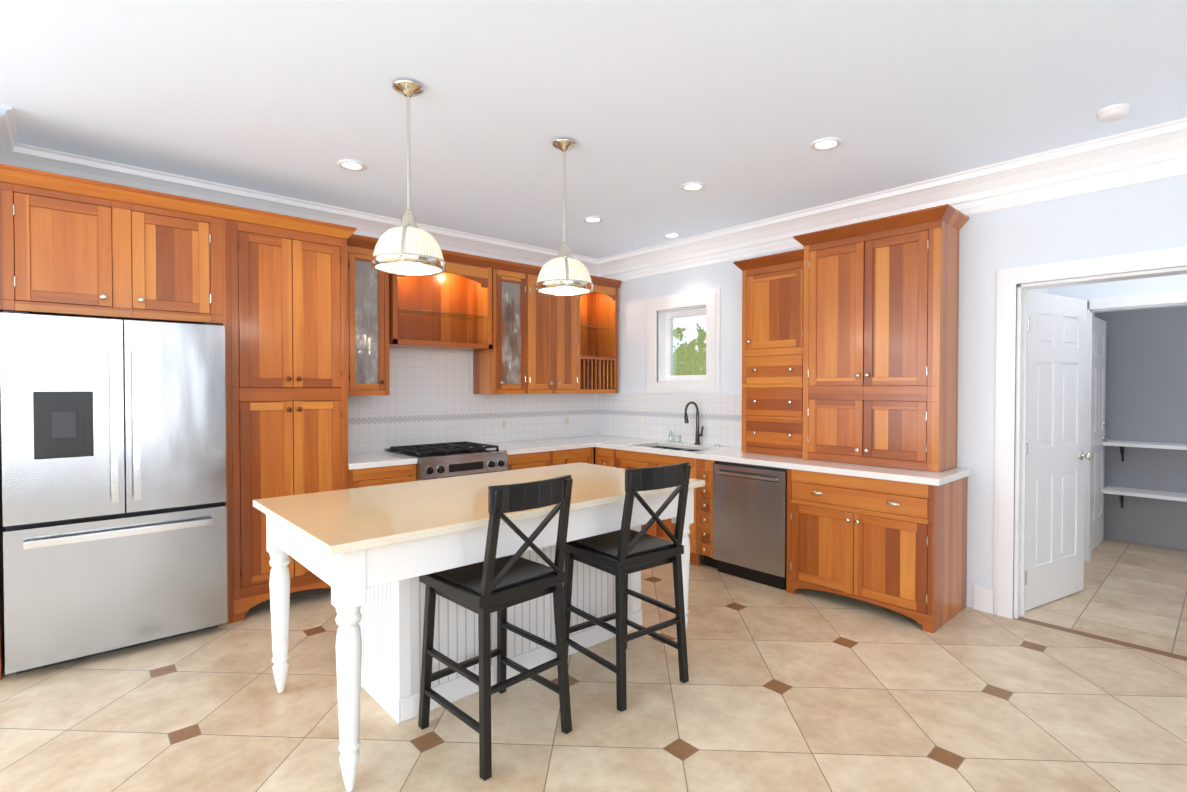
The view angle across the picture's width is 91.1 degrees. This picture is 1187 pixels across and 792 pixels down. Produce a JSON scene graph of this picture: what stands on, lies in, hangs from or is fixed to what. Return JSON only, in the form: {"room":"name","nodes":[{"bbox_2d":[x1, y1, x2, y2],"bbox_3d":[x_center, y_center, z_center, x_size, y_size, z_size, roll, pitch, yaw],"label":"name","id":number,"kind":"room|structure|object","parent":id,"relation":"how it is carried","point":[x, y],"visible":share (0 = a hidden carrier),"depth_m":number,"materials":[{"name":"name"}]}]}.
{"room":"kitchen","nodes":[
{"label":"kitchen","id":0,"kind":"room"},
{"bbox_2d":[471,351,472,393],"bbox_3d":[-2.901,-0.020,3.788,8.150,2.770,0.150,-1,1,-42],"label":"wall","id":1,"kind":"structure","parent":0,"point":[471,372],"depth_m":5.30,"materials":[{"name":"white paint"}]},
{"bbox_2d":[24,144,599,276],"bbox_3d":[-1.677,-1.297,4.675,4.470,0.243,0.150,-1,1,-42],"label":"crown molding","id":2,"kind":"structure","parent":1,"relation":"attached to","point":[36,158],"depth_m":4.09,"materials":[{"name":"white wood"}]},
{"bbox_2d":[348,347,599,453],"bbox_3d":[-1.012,-0.039,5.388,2.898,1.040,0.008,-1,1,-42],"label":"tiled wall","id":3,"kind":"structure","parent":1,"relation":"attached to","point":[430,399],"depth_m":5.14,"materials":[{"name":"white tile"}]},
{"bbox_2d":[501,418,506,430],"bbox_3d":[-0.850,0.271,5.528,0.070,0.115,0.008,-1,1,-42],"label":"electrical outlet plate","id":4,"kind":"object","parent":3,"relation":"attached to","point":[503,421],"depth_m":5.53,"materials":[{"name":"white plastic"}]},
{"bbox_2d":[564,416,569,426],"bbox_3d":[-0.272,0.263,6.051,0.070,0.115,0.008,-1,1,-42],"label":"electrical outlet plate","id":5,"kind":"object","parent":3,"relation":"attached to","point":[566,423],"depth_m":6.05,"materials":[{"name":"white plastic"}]},
{"bbox_2d":[503,266,582,393],"bbox_3d":[-0.487,-0.608,5.619,0.660,1.130,0.337,-1,1,-42],"label":"upper cabinet","id":6,"kind":"object","parent":1,"relation":"attached to","point":[509,326],"depth_m":5.42,"materials":[{"name":"brown wood"}]},
{"bbox_2d":[600,393,741,447],"bbox_3d":[0.744,0.228,5.605,0.008,0.498,1.988,-1,1,-42],"label":"tiled wall","id":7,"kind":"structure","parent":1,"relation":"attached to","point":[720,415],"depth_m":5.58,"materials":[{"name":"white tile"}]},
{"bbox_2d":[637,416,641,427],"bbox_3d":[0.466,0.265,5.902,0.006,0.115,0.070,-1,1,-42],"label":"electrical outlet plate","id":8,"kind":"object","parent":7,"relation":"attached to","point":[639,419],"depth_m":5.90,"materials":[{"name":"white plastic"}]},
{"bbox_2d":[0,538,1186,791],"bbox_3d":[0.911,1.439,2.168,11.600,0.101,7.800,-1,1,-42],"label":"floor","id":9,"kind":"structure","parent":0,"point":[802,691],"depth_m":2.57,"materials":[{"name":"tile"}]},
{"bbox_2d":[0,311,227,674],"bbox_3d":[-2.691,0.476,3.318,0.910,1.789,0.813,-1,1,-42],"label":"fridge","id":10,"kind":"object","parent":9,"relation":"on","point":[113,434],"visible":1,"depth_m":3.01,"materials":[{"name":"grey metal"}]},
{"bbox_2d":[0,163,356,678],"bbox_3d":[-2.485,0.118,3.599,1.790,2.496,0.668,-1,1,-42],"label":"tall cabinet","id":11,"kind":"object","parent":9,"relation":"on","point":[268,290],"visible":0.9,"depth_m":3.51,"materials":[{"name":"brown wood"}]},
{"bbox_2d":[348,464,415,488],"bbox_3d":[-1.684,0.927,4.356,0.494,0.857,0.638,-1,1,-42],"label":"base cabinet","id":12,"kind":"object","parent":9,"relation":"on","point":[365,477],"visible":0.06,"depth_m":4.13,"materials":[{"name":"brown wood"}]},
{"bbox_2d":[348,451,417,469],"bbox_3d":[-1.686,0.477,4.352,0.494,0.040,0.633,-1,1,-42],"label":"countertop","id":13,"kind":"structure","parent":12,"relation":"on","point":[369,459],"depth_m":4.21,"materials":[{"name":"white stone"}]},
{"bbox_2d":[384,441,507,480],"bbox_3d":[-1.186,0.881,4.746,0.764,0.937,0.723,-1,1,-42],"label":"range","id":14,"kind":"object","parent":9,"relation":"on","point":[444,460],"visible":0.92,"depth_m":4.56,"materials":[{"name":"silver metal"}]},
{"bbox_2d":[253,462,704,791],"bbox_3d":[-0.478,0.926,2.988,2.010,0.899,1.070,-1,1,-42],"label":"island table","id":15,"kind":"object","parent":9,"relation":"on","point":[369,555],"visible":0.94,"depth_m":2.59,"materials":[{"name":"wood"}]},
{"bbox_2d":[418,475,572,780],"bbox_3d":[-0.398,0.853,2.399,0.458,1.065,0.543,-1,1,-42],"label":"bar stool","id":16,"kind":"object","parent":9,"relation":"on","point":[488,585],"visible":0.98,"depth_m":2.30,"materials":[{"name":"black wood"}]},
{"bbox_2d":[505,447,593,470],"bbox_3d":[-0.562,0.911,5.371,0.996,0.857,0.638,-1,1,-42],"label":"base cabinet","id":17,"kind":"object","parent":9,"relation":"on","point":[541,459],"visible":0.06,"depth_m":5.14,"materials":[{"name":"brown wood"}]},
{"bbox_2d":[487,437,595,454],"bbox_3d":[-0.565,0.461,5.362,0.988,0.040,0.638,-1,1,-42],"label":"countertop","id":18,"kind":"structure","parent":17,"relation":"on","point":[542,445],"depth_m":5.31,"materials":[{"name":"white stone"}]},
{"bbox_2d":[594,447,645,466],"bbox_3d":[0.051,0.905,5.918,0.606,0.852,0.641,-1,1,-42],"label":"base cabinet","id":19,"kind":"object","parent":9,"relation":"on","point":[602,456],"depth_m":5.29,"materials":[{"name":"brown wood"}]},
{"bbox_2d":[576,401,972,485],"bbox_3d":[1.010,0.371,4.830,0.636,0.635,3.538,-1,1,-42],"label":"countertop","id":20,"kind":"structure","parent":19,"relation":"on","point":[717,452],"depth_m":4.26,"materials":[{"name":"white stone"}]},
{"bbox_2d":[652,446,701,451],"bbox_3d":[0.712,0.585,5.145,0.425,0.199,0.740,-1,1,-42],"label":"sink basin","id":21,"kind":"object","parent":20,"relation":"in","point":[685,448],"depth_m":5.34,"materials":[{"name":"silver metal"}]},
{"bbox_2d":[669,401,719,446],"bbox_3d":[0.859,0.244,5.260,0.211,0.394,0.565,-1,1,-42],"label":"faucet","id":22,"kind":"object","parent":20,"relation":"on","point":[697,443],"depth_m":5.27,"materials":[{"name":"black metal"}]},
{"bbox_2d":[741,260,800,457],"bbox_3d":[1.479,-0.273,4.554,0.297,1.444,0.547,-1,1,-42],"label":"upper cabinet","id":23,"kind":"object","parent":20,"relation":"on","point":[771,293],"depth_m":4.46,"materials":[{"name":"brown wood"}]},
{"bbox_2d":[801,216,960,471],"bbox_3d":[1.944,-0.310,4.002,0.347,1.534,0.890,-1,1,-42],"label":"upper cabinet","id":24,"kind":"object","parent":20,"relation":"on","point":[849,343],"depth_m":3.81,"materials":[{"name":"brown wood"}]},
{"bbox_2d":[563,462,690,711],"bbox_3d":[0.158,0.846,2.840,0.434,1.065,0.533,-1,1,-38],"label":"bar stool","id":25,"kind":"object","parent":9,"relation":"on","point":[622,553],"visible":0.94,"depth_m":2.72,"materials":[{"name":"black wood"}]},
{"bbox_2d":[616,463,657,468],"bbox_3d":[0.345,1.018,5.595,0.606,0.637,0.306,-1,1,-42],"label":"base cabinet","id":26,"kind":"object","parent":9,"relation":"on","point":[632,465],"depth_m":5.07,"materials":[{"name":"brown wood"}]},
{"bbox_2d":[641,467,653,535],"bbox_3d":[0.588,1.022,5.326,0.606,0.637,0.419,-1,1,-42],"label":"base cabinet","id":27,"kind":"object","parent":9,"relation":"on","point":[650,531],"depth_m":4.99,"materials":[{"name":"brown wood"}]},
{"bbox_2d":[654,471,717,565],"bbox_3d":[0.891,1.027,4.992,0.606,0.637,0.483,-1,1,-42],"label":"base cabinet","id":28,"kind":"object","parent":9,"relation":"on","point":[700,535],"depth_m":4.59,"materials":[{"name":"brown wood"}]},
{"bbox_2d":[713,461,786,589],"bbox_3d":[1.346,0.927,4.463,0.638,0.854,0.606,-1,1,-42],"label":"dishwasher","id":29,"kind":"object","parent":9,"relation":"on","point":[749,522],"visible":0.75,"depth_m":4.24,"materials":[{"name":"grey metal"}]},
{"bbox_2d":[786,469,967,632],"bbox_3d":[1.865,0.934,3.892,0.638,0.857,0.928,-1,1,-42],"label":"base cabinet","id":30,"kind":"object","parent":9,"relation":"on","point":[898,547],"visible":1,"depth_m":3.62,"materials":[{"name":"brown wood"}]},
{"bbox_2d":[0,0,1186,258],"bbox_3d":[0.911,-1.431,2.125,11.600,0.100,7.800,-1,1,-42],"label":"ceiling","id":31,"kind":"structure","parent":0,"point":[650,108],"depth_m":2.69,"materials":[{"name":"white paint"}]},
{"bbox_2d":[0,109,23,167],"bbox_3d":[-3.044,-1.272,2.966,0.150,0.243,0.550,-1,1,-42],"label":"crown molding","id":32,"kind":"structure","parent":31,"relation":"attached to","point":[11,151],"depth_m":3.13,"materials":[{"name":"white wood"}]},
{"bbox_2d":[337,160,365,170],"bbox_3d":[-1.462,-1.395,3.526,0.163,0.012,0.163,1,1,42],"label":"recessed light","id":33,"kind":"object","parent":31,"relation":"in","point":[351,165],"depth_m":3.53,"materials":[{"name":"white"}]},
{"bbox_2d":[371,79,445,275],"bbox_3d":[-0.828,-0.978,2.608,0.319,0.818,0.318,-1,1,-42],"label":"pendant light","id":34,"kind":"object","parent":31,"relation":"hanging from","point":[407,246],"visible":1,"depth_m":2.54,"materials":[{"name":"white glass"}]},
{"bbox_2d":[535,138,592,295],"bbox_3d":[-0.161,-0.987,3.212,0.319,0.818,0.318,-1,1,-42],"label":"pendant light","id":35,"kind":"object","parent":31,"relation":"hanging from","point":[563,273],"visible":1,"depth_m":3.14,"materials":[{"name":"white glass"}]},
{"bbox_2d":[583,216,602,222],"bbox_3d":[-0.003,-1.412,4.671,0.163,0.012,0.163,1,1,42],"label":"recessed light","id":36,"kind":"object","parent":31,"relation":"in","point":[592,219],"depth_m":4.67,"materials":[{"name":"white"}]},
{"bbox_2d":[663,233,680,237],"bbox_3d":[0.694,-1.420,5.153,0.163,0.012,0.163,1,1,42],"label":"recessed light","id":37,"kind":"object","parent":31,"relation":"in","point":[668,235],"depth_m":5.16,"materials":[{"name":"white"}]},
{"bbox_2d":[681,182,704,191],"bbox_3d":[0.667,-1.401,3.901,0.163,0.012,0.163,1,1,42],"label":"recessed light","id":38,"kind":"object","parent":31,"relation":"in","point":[692,186],"depth_m":3.90,"materials":[{"name":"white"}]},
{"bbox_2d":[810,138,841,150],"bbox_3d":[1.284,-1.391,3.219,0.163,0.012,0.163,1,1,42],"label":"recessed light","id":39,"kind":"object","parent":31,"relation":"in","point":[824,144],"depth_m":3.22,"materials":[{"name":"white"}]},
{"bbox_2d":[1096,103,1130,121],"bbox_3d":[2.525,-1.371,2.832,0.130,0.040,0.130,-1,1,-42],"label":"smoke detector","id":40,"kind":"object","parent":31,"relation":"attached to","point":[1115,112],"visible":1,"depth_m":2.80,"materials":[{"name":"white plastic"}]},
{"bbox_2d":[618,174,1186,607],"bbox_3d":[2.665,-0.018,3.599,0.150,2.770,7.600,-1,1,-42],"label":"wall","id":41,"kind":"structure","parent":0,"point":[1141,217],"depth_m":3.69,"materials":[{"name":"white paint"}]},
{"bbox_2d":[647,287,720,392],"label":"window","id":42,"kind":"structure","parent":41,"relation":"in","point":[663,312],"depth_m":5.57,"materials":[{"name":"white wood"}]},
{"bbox_2d":[600,117,1186,280],"bbox_3d":[2.554,-1.279,3.480,0.150,0.243,7.600,-1,1,-42],"label":"crown molding","id":43,"kind":"structure","parent":41,"relation":"attached to","point":[1153,152],"depth_m":3.69,"materials":[{"name":"white wood"}]},
{"bbox_2d":[973,585,993,613],"bbox_3d":[2.476,1.291,3.698,0.021,0.150,0.108,-1,1,-42],"label":"baseboard","id":44,"kind":"structure","parent":41,"relation":"attached to","point":[983,600],"depth_m":3.69,"materials":[{"name":"white wood"}]},
{"bbox_2d":[1025,291,1092,610],"bbox_3d":[3.081,0.347,3.856,0.787,2.017,0.263,-1,1,-42],"label":"door leaf","id":45,"kind":"structure","parent":41,"relation":"in","point":[1056,434],"depth_m":3.85,"materials":[{"name":"white wood"}]},
{"bbox_2d":[994,246,1186,618],"bbox_3d":[2.911,0.297,3.321,0.188,2.150,1.010,-1,1,-42],"label":"door frame","id":46,"kind":"structure","parent":41,"relation":"attached to","point":[1014,285],"depth_m":3.58,"materials":[{"name":"white wood"}]},
{"bbox_2d":[1028,288,1051,294],"bbox_3d":[3.159,-0.030,4.417,1.680,2.770,0.150,-1,1,-42],"label":"wall","id":47,"kind":"structure","parent":0,"point":[1044,290],"depth_m":4.82,"materials":[{"name":"white paint"}]},
{"bbox_2d":[1052,274,1186,550],"bbox_3d":[4.405,-0.030,4.411,0.120,2.770,1.830,-1,1,-42],"label":"wall","id":48,"kind":"structure","parent":0,"point":[1146,379],"depth_m":5.23,"materials":[{"name":"white paint"}]},
{"bbox_2d":[1092,317,1109,550],"bbox_3d":[4.411,0.328,5.125,0.800,2.017,0.141,-1,1,-42],"label":"door leaf","id":49,"kind":"structure","parent":48,"relation":"in","point":[1099,425],"depth_m":5.19,"materials":[{"name":"white wood"}]},
{"bbox_2d":[1084,291,1186,561],"bbox_3d":[4.421,0.291,4.383,0.140,2.130,1.200,-1,1,-42],"label":"door frame","id":50,"kind":"structure","parent":48,"relation":"attached to","point":[1162,300],"depth_m":4.73,"materials":[{"name":"white wood"}]},
{"bbox_2d":[1102,440,1186,507],"bbox_3d":[5.162,0.729,4.821,0.318,0.620,1.405,-1,1,-42],"label":"pantry shelves","id":51,"kind":"object","parent":48,"relation":"attached to","point":[1121,492],"visible":0.98,"depth_m":5.09,"materials":[{"name":"white wood"}]}
]}

